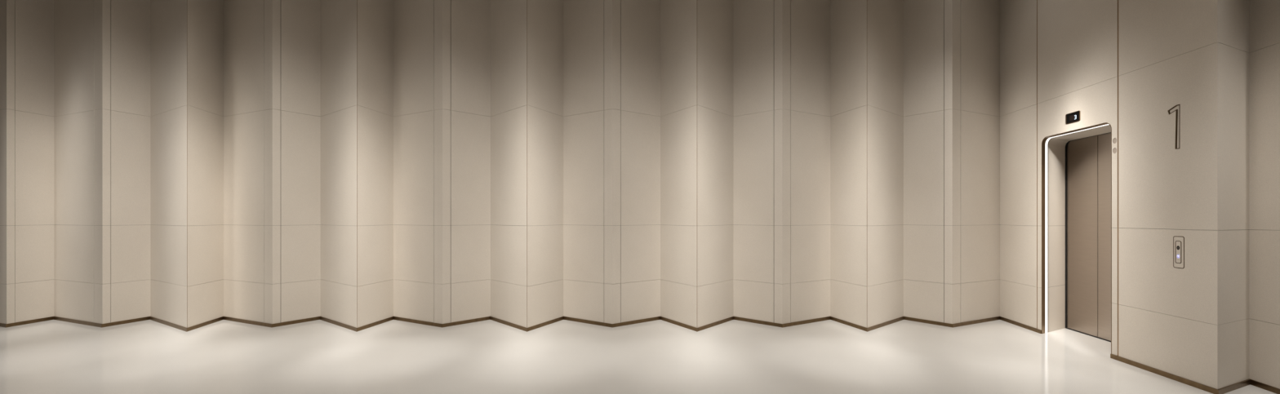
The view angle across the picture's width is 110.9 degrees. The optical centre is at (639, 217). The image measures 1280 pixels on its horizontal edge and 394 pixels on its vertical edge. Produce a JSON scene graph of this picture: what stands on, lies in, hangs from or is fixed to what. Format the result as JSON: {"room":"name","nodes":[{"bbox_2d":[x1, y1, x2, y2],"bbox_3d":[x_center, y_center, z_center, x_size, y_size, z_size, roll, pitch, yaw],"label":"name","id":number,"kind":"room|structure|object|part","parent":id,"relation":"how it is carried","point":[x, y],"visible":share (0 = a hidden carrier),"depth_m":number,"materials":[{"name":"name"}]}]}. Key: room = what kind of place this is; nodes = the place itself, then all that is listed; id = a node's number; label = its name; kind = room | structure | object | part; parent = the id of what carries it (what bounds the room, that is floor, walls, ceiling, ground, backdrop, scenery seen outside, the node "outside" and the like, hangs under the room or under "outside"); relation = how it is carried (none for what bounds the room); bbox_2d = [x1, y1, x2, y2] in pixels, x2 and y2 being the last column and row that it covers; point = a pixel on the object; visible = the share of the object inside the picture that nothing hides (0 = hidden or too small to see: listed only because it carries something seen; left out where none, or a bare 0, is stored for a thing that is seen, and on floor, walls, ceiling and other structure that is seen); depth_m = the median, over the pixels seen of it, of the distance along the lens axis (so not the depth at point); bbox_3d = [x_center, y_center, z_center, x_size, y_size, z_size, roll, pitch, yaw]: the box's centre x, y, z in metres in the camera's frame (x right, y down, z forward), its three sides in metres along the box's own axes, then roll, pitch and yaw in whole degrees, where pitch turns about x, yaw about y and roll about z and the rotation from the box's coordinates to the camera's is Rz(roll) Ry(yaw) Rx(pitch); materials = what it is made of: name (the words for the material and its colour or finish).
{"room":"lobby","nodes":[
{"label":"lobby","id":0,"kind":"room"},
{"bbox_2d":[0,0,999,328],"bbox_3d":[-3.264,-1.500,6.243,17.126,6.000,0.886,0,0,0],"label":"wall","id":1,"kind":"structure","parent":0,"point":[695,163],"depth_m":6.20,"materials":[{"name":"beige paint"}]},
{"bbox_2d":[0,316,999,332],"bbox_3d":[-3.263,1.478,6.128,17.134,0.045,0.708,0,0,0],"label":"baseboard","id":2,"kind":"structure","parent":1,"relation":"attached to","point":[77,322],"depth_m":6.18,"materials":[{"name":"brown metal"}]},
{"bbox_2d":[0,320,1276,393],"bbox_3d":[-1.763,1.550,2.241,20.727,0.100,10.882,0,0,0],"label":"floor","id":3,"kind":"structure","parent":0,"point":[51,357],"depth_m":4.65,"materials":[{"name":"stone"}]},
{"bbox_2d":[1000,0,1279,389],"bbox_3d":[5.603,-1.500,1.741,1.433,6.000,9.482,0,0,0],"label":"wall","id":4,"kind":"structure","parent":0,"point":[1213,322],"depth_m":4.11,"materials":[{"name":"beige paint"}]},
{"bbox_2d":[1000,316,1041,333],"bbox_3d":[5.233,1.478,6.080,0.012,0.045,0.814,0,0,9],"label":"baseboard","id":5,"kind":"structure","parent":4,"relation":"attached to","point":[1013,322],"depth_m":6.02,"materials":[{"name":"brown metal"}]},
{"bbox_2d":[1036,0,1037,328],"bbox_3d":[5.198,-1.522,5.755,0.013,5.954,0.012,0,0,9],"label":"trim","id":6,"kind":"structure","parent":4,"relation":"attached to","point":[1037,0],"depth_m":5.76,"materials":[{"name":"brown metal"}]},
{"bbox_2d":[1065,111,1079,124],"bbox_3d":[5.102,-1.179,5.191,0.007,0.120,0.202,0,0,9],"label":"display","id":7,"kind":"object","parent":4,"relation":"attached to","point":[1074,117],"visible":1,"depth_m":5.19,"materials":[{"name":"black metal"}]},
{"bbox_2d":[1041,122,1111,354],"bbox_3d":[5.418,0.226,5.332,0.581,2.549,1.369,0,0,9],"label":"elevator","id":8,"kind":"object","parent":4,"relation":"attached to","point":[1077,164],"visible":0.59,"depth_m":5.70,"materials":[{"name":"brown metal"}]},
{"bbox_3d":[5.748,0.232,5.726,0.024,2.517,0.487,0,0,9],"label":"door panel","id":9,"kind":"part","parent":8,"relation":"part of","materials":[{"name":"brown metal"}]},
{"bbox_3d":[5.706,1.496,5.481,0.036,0.007,0.990,0,0,9],"label":"sill","id":10,"kind":"part","parent":8,"relation":"part of","materials":[{"name":"silver metal"}]},
{"bbox_3d":[5.675,0.232,5.236,0.024,2.517,0.492,0,0,9],"label":"door panel","id":11,"kind":"part","parent":8,"relation":"part of","materials":[{"name":"brown metal"}]},
{"bbox_2d":[1117,0,1119,355],"bbox_3d":[5.029,-1.522,4.625,0.013,5.954,0.013,0,0,9],"label":"trim","id":12,"kind":"structure","parent":4,"relation":"attached to","point":[1117,0],"depth_m":4.63,"materials":[{"name":"brown metal"}]},
{"bbox_2d":[1168,103,1180,149],"bbox_3d":[4.943,-0.833,4.073,0.011,0.408,0.109,0,0,9],"label":"number","id":13,"kind":"object","parent":4,"relation":"attached to","point":[1177,108],"depth_m":4.05,"materials":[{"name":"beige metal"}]},
{"bbox_2d":[1173,235,1184,268],"bbox_3d":[4.930,0.318,4.031,0.005,0.292,0.095,0,0,9],"label":"panel","id":14,"kind":"object","parent":4,"relation":"attached to","point":[1178,242],"visible":1,"depth_m":4.03,"materials":[{"name":"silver metal"}]},
{"bbox_3d":[4.931,0.318,4.033,0.001,0.195,0.042,0,0,9],"label":"plate","id":15,"kind":"part","parent":14,"relation":"part of","materials":[{"name":"metal"}]},
{"bbox_3d":[4.931,0.318,4.033,0.002,0.206,0.053,0,0,9],"label":"frame","id":16,"kind":"part","parent":14,"relation":"part of","materials":[{"name":"metal"}]},
{"bbox_2d":[1110,354,1279,393],"bbox_3d":[5.465,1.478,0.850,1.186,0.045,7.700,0,0,0],"label":"baseboard","id":17,"kind":"structure","parent":4,"relation":"attached to","point":[1247,382],"depth_m":3.92,"materials":[{"name":"brown metal"}]}
]}

